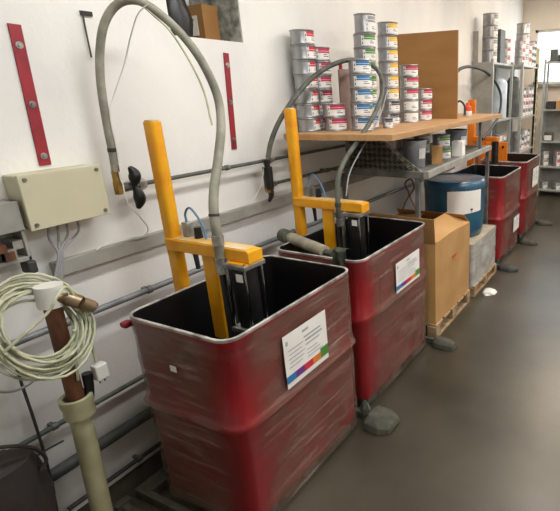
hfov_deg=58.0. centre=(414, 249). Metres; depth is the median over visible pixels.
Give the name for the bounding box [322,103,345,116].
can
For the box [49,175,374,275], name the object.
duct
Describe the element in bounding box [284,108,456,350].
pump hoist
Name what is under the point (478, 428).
floor
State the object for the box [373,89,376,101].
can
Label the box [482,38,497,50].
can
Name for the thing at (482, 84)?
shelving rack
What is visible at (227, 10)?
trim
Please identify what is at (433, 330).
pallet
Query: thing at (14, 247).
switch box
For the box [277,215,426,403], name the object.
bin
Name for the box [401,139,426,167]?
pail
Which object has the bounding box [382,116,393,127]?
can
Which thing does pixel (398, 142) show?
can
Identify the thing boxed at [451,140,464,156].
can
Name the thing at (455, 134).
pail
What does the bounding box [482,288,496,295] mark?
scrap
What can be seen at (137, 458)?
pipe
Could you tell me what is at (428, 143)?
can
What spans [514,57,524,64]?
can
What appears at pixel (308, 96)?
can
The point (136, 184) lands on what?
valve
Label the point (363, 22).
can
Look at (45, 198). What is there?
junction box
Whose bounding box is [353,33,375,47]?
can
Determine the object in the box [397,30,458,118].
board
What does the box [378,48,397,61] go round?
can
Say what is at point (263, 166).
wire
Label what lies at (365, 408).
clump
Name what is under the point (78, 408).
socket
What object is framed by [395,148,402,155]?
can
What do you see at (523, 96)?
can
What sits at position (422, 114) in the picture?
can
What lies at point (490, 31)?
can
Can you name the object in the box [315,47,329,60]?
can
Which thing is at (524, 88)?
can
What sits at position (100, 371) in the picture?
cable coil
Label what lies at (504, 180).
bin
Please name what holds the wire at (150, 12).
attached to the hose at (217, 237)
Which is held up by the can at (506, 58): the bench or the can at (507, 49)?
the can at (507, 49)
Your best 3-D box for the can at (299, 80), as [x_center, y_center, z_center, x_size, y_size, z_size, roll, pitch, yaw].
[-0.833,-1.284,3.647,0.182,0.102,0.182,4,19,15]
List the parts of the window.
sill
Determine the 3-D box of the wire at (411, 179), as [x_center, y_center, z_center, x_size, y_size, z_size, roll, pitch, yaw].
[-0.054,-0.452,4.042,0.166,0.320,0.014,8,20,24]
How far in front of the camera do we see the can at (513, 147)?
8.60 m
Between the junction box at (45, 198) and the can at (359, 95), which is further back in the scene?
the can at (359, 95)
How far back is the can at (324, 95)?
3.79 m
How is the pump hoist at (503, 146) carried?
on the floor
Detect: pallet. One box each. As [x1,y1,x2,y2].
[426,289,469,337]
[469,263,496,296]
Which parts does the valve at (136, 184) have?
lever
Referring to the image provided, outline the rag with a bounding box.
[332,247,347,266]
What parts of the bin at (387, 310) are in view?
handle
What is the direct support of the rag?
hanging from the bin at (387, 310)
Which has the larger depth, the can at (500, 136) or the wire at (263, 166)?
the can at (500, 136)
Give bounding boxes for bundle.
[166,0,192,36]
[469,224,495,287]
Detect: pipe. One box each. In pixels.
[6,167,454,346]
[9,374,143,449]
[32,281,113,510]
[50,407,153,481]
[67,441,161,510]
[147,144,344,184]
[277,142,432,183]
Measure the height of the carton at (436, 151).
0.160 m
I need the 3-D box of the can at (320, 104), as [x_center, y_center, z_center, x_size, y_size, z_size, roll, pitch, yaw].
[-0.753,-1.147,3.890,0.182,0.102,0.182,-16,23,-37]
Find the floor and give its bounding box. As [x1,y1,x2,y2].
[77,192,559,510]
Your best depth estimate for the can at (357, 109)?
3.65 m
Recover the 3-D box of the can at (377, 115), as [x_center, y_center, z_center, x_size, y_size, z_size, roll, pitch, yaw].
[-0.395,-1.102,4.065,0.182,0.102,0.182,-17,24,-40]
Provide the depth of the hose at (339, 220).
3.40 m
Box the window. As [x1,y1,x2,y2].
[529,29,559,86]
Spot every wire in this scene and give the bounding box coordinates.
[96,3,148,249]
[141,5,212,124]
[243,166,263,205]
[400,178,414,213]
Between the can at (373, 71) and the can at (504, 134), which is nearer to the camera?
the can at (373, 71)
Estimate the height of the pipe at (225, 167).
0.036 m
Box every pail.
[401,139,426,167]
[445,128,466,151]
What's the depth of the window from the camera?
9.58 m
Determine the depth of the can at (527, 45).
8.26 m
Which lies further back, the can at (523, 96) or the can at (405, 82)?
the can at (523, 96)
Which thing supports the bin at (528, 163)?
on the floor
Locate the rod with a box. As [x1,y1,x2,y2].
[37,440,63,455]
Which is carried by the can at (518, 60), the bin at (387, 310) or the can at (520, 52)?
the can at (520, 52)
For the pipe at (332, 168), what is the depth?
3.96 m
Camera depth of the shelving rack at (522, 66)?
8.92 m
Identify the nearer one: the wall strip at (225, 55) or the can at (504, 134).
the wall strip at (225, 55)
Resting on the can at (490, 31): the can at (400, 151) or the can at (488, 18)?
the can at (488, 18)
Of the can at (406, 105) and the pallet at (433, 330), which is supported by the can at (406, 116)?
the can at (406, 105)
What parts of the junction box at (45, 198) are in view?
lid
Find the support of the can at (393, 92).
on the can at (389, 105)
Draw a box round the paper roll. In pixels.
[338,64,351,128]
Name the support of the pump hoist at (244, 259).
on the floor
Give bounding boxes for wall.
[0,0,523,510]
[517,0,559,192]
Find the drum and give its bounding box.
[424,173,485,236]
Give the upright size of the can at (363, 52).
0.102 m
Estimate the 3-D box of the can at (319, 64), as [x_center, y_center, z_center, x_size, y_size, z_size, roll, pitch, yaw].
[-0.752,-1.443,3.789,0.182,0.102,0.182,15,24,40]
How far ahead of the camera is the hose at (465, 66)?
6.86 m
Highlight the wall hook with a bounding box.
[79,10,92,56]
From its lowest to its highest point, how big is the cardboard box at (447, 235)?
1.000 m
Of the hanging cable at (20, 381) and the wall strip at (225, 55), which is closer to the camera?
the hanging cable at (20, 381)
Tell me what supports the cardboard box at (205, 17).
on the wall at (157, 81)
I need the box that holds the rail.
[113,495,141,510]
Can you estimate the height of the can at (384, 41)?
0.106 m
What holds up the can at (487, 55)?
on the shelving rack at (482, 84)
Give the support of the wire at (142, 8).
hanging from the hose at (217, 237)
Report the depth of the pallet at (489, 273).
5.45 m
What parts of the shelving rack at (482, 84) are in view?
panel, rack post, rack post, rack post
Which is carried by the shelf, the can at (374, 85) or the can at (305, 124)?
the can at (305, 124)
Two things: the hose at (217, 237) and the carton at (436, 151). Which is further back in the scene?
the carton at (436, 151)
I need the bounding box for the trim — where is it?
[189,0,241,41]
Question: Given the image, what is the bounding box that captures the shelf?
[283,114,502,140]
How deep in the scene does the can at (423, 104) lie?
4.83 m
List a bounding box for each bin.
[120,255,356,510]
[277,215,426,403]
[453,164,520,263]
[481,153,539,235]
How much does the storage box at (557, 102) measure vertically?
0.160 m
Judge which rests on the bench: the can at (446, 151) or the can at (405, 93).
the can at (446, 151)
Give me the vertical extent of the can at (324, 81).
0.102 m
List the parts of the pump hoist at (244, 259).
floor leg, post, knob, arm, tie rod, piston rod, plate, tie rod, plate, tie rod, floor leg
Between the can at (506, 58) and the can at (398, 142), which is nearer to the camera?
the can at (398, 142)
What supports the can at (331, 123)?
on the shelf
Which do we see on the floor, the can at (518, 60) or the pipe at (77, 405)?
the pipe at (77, 405)
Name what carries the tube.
in the bin at (387, 310)
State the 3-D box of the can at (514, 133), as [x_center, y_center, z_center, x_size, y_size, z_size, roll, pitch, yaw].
[1.831,-2.074,8.579,0.174,0.118,0.174,16,25,41]
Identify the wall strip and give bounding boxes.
[7,23,51,165]
[223,53,236,148]
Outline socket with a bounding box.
[58,388,95,422]
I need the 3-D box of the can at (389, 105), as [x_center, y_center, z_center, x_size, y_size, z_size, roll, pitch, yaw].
[-0.227,-1.323,4.375,0.182,0.106,0.182,-18,25,-41]
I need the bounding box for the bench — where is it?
[334,122,491,223]
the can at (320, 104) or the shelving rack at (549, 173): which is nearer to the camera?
the can at (320, 104)
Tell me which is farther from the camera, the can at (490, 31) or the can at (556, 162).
the can at (556, 162)
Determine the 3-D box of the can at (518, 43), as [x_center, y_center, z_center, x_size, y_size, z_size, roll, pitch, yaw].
[1.787,-3.480,8.074,0.184,0.128,0.184,16,25,41]
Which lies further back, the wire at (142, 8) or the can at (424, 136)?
the can at (424, 136)
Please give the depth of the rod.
2.27 m
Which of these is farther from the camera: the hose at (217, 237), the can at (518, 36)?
the can at (518, 36)
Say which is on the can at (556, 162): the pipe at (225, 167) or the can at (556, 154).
the can at (556, 154)
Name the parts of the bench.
leg, tread plate, rail, leg, rail, leg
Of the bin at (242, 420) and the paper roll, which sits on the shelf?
the paper roll
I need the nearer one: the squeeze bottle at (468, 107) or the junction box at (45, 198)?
the junction box at (45, 198)
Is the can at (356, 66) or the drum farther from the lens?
the drum
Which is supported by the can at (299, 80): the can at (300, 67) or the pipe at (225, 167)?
the can at (300, 67)
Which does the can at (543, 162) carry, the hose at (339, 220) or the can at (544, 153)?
the can at (544, 153)
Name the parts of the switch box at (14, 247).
plate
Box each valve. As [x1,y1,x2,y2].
[111,166,147,208]
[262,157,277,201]
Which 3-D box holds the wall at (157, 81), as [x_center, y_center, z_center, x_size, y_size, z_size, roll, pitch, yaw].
[-0.843,-1.339,4.535,0.500,3.950,13.000,8,20,24]
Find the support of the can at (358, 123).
on the shelf
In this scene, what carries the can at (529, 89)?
on the can
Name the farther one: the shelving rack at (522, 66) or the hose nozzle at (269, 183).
the shelving rack at (522, 66)
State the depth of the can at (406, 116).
4.55 m
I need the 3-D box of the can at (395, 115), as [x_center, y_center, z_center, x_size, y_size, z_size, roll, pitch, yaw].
[-0.230,-1.220,4.406,0.182,0.106,0.182,-16,23,-37]
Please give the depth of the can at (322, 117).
3.84 m
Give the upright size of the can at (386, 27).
0.106 m
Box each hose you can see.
[95,0,226,274]
[266,57,387,226]
[458,65,501,139]
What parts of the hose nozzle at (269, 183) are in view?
lever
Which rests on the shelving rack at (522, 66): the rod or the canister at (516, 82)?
the canister at (516, 82)
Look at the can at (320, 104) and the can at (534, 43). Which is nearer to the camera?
the can at (320, 104)
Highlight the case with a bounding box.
[497,29,504,62]
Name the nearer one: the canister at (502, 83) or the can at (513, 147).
the canister at (502, 83)
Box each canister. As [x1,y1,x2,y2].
[493,79,506,118]
[506,76,519,116]
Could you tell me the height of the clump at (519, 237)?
0.140 m
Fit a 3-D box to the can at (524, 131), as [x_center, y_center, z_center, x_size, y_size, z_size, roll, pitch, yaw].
[2.030,-2.208,8.972,0.174,0.118,0.174,16,25,41]
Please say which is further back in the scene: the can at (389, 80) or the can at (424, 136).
the can at (424, 136)
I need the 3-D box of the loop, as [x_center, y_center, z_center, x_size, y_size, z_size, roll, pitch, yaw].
[0.504,-1.616,5.421,0.159,0.173,0.030,1,19,7]
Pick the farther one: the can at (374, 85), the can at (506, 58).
the can at (506, 58)
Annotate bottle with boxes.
[463,103,471,115]
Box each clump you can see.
[360,400,370,419]
[517,234,521,243]
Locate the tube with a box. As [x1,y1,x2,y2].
[277,228,332,256]
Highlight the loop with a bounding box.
[458,100,465,114]
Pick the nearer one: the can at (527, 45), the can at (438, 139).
the can at (438, 139)
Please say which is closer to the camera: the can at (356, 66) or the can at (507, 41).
the can at (356, 66)
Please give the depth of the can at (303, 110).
3.65 m
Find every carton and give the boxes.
[431,145,441,163]
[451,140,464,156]
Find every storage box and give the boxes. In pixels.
[546,101,555,108]
[550,49,559,61]
[556,101,559,108]
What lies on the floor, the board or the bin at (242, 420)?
the bin at (242, 420)
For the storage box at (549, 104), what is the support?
on the shelving rack at (549, 173)
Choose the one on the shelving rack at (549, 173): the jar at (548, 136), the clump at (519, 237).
the jar at (548, 136)
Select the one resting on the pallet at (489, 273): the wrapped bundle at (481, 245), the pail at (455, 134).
the wrapped bundle at (481, 245)
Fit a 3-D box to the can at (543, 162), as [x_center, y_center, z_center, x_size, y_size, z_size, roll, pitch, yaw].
[2.681,-1.829,9.873,0.184,0.148,0.184,-5,19,-11]
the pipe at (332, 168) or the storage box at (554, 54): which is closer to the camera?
the pipe at (332, 168)
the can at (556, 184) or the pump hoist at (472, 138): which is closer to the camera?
the pump hoist at (472, 138)
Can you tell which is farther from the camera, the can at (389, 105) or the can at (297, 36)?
the can at (389, 105)
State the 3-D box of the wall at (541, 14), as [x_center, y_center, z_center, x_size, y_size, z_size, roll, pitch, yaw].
[4.560,-2.932,9.023,6.050,3.950,0.250,8,20,24]
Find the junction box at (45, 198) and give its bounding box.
[2,164,110,280]
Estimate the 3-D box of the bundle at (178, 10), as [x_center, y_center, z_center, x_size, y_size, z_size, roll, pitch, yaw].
[-1.498,-1.445,2.956,0.220,0.260,0.214,8,20,24]
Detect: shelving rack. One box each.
[472,31,513,163]
[495,48,539,153]
[537,60,559,195]
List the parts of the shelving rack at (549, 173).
rack post, rack post, panel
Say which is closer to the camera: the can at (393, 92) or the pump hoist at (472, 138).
the can at (393, 92)
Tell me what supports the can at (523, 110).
on the shelving rack at (522, 66)
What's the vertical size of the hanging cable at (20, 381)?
1.030 m
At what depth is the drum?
5.10 m
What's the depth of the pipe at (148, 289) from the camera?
2.73 m
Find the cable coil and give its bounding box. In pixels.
[0,273,109,382]
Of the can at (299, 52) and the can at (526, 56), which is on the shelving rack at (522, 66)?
the can at (526, 56)
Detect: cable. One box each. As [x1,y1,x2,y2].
[0,375,37,392]
[15,369,58,510]
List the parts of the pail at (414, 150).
lid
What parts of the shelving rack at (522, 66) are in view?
rack post, rack post, rack post, rack post, slotted post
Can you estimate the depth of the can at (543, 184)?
9.96 m
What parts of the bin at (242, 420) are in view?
handle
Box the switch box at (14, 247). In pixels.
[0,199,38,272]
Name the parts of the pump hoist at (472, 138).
post, arm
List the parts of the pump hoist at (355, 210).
post, knob, arm, piston rod, tie rod, plate, tie rod, tie rod, floor leg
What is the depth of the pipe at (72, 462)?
2.63 m
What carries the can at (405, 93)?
on the can at (406, 105)
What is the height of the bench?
1.795 m
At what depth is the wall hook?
2.32 m
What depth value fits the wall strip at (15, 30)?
2.15 m
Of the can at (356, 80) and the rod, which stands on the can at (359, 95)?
the can at (356, 80)
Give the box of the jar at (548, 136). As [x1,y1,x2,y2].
[544,132,553,140]
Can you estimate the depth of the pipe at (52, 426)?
2.41 m
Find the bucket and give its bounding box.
[0,444,56,510]
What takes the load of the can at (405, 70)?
on the can at (405, 82)
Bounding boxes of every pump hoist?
[135,120,399,510]
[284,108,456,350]
[467,100,537,271]
[478,141,552,225]
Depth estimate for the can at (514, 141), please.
8.56 m
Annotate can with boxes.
[289,29,314,44]
[291,45,316,59]
[291,60,315,74]
[293,75,318,89]
[294,89,318,103]
[296,103,319,117]
[297,117,321,131]
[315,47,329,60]
[316,61,331,75]
[317,75,331,88]
[318,89,332,102]
[319,103,322,116]
[321,116,324,129]
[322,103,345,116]
[324,117,347,130]
[347,59,371,73]
[349,74,372,88]
[350,88,373,102]
[350,102,372,116]
[351,116,373,130]
[353,13,375,33]
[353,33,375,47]
[353,47,375,61]
[356,75,376,88]
[371,61,375,74]
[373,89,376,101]
[374,114,378,126]
[377,21,397,35]
[377,35,397,48]
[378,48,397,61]
[378,62,397,74]
[379,75,398,87]
[379,87,398,99]
[380,112,399,123]
[381,100,399,111]
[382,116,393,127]
[395,137,412,148]
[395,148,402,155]
[399,65,417,76]
[400,76,418,87]
[400,88,417,99]
[400,100,418,110]
[400,111,418,122]
[414,133,429,141]
[418,88,432,98]
[418,99,431,109]
[418,109,431,119]
[426,142,429,152]
[432,134,449,146]
[442,146,450,158]
[482,25,497,38]
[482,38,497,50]
[482,50,496,61]
[483,13,498,25]
[493,134,502,141]
[497,133,506,140]
[504,56,510,63]
[505,39,510,47]
[505,47,510,55]
[511,138,520,144]
[511,145,520,151]
[512,131,521,138]
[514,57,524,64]
[515,40,525,48]
[515,48,524,56]
[516,23,529,33]
[516,34,529,44]
[518,109,525,116]
[519,87,526,94]
[519,95,525,101]
[521,129,526,135]
[525,44,528,54]
[525,55,528,64]
[526,87,531,93]
[530,41,536,47]
[539,181,547,188]
[540,158,548,165]
[541,150,548,158]
[552,159,559,166]
[552,181,559,189]
[553,151,559,158]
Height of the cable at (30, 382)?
0.078 m
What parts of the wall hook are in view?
plate, rod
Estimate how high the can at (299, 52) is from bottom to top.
0.102 m
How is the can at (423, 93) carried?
on the can at (423, 104)
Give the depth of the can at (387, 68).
4.20 m
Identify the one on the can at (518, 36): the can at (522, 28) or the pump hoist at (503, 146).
the can at (522, 28)
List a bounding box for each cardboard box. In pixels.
[188,4,220,39]
[366,208,469,324]
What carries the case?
on the shelving rack at (482, 84)
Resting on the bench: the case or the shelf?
the shelf

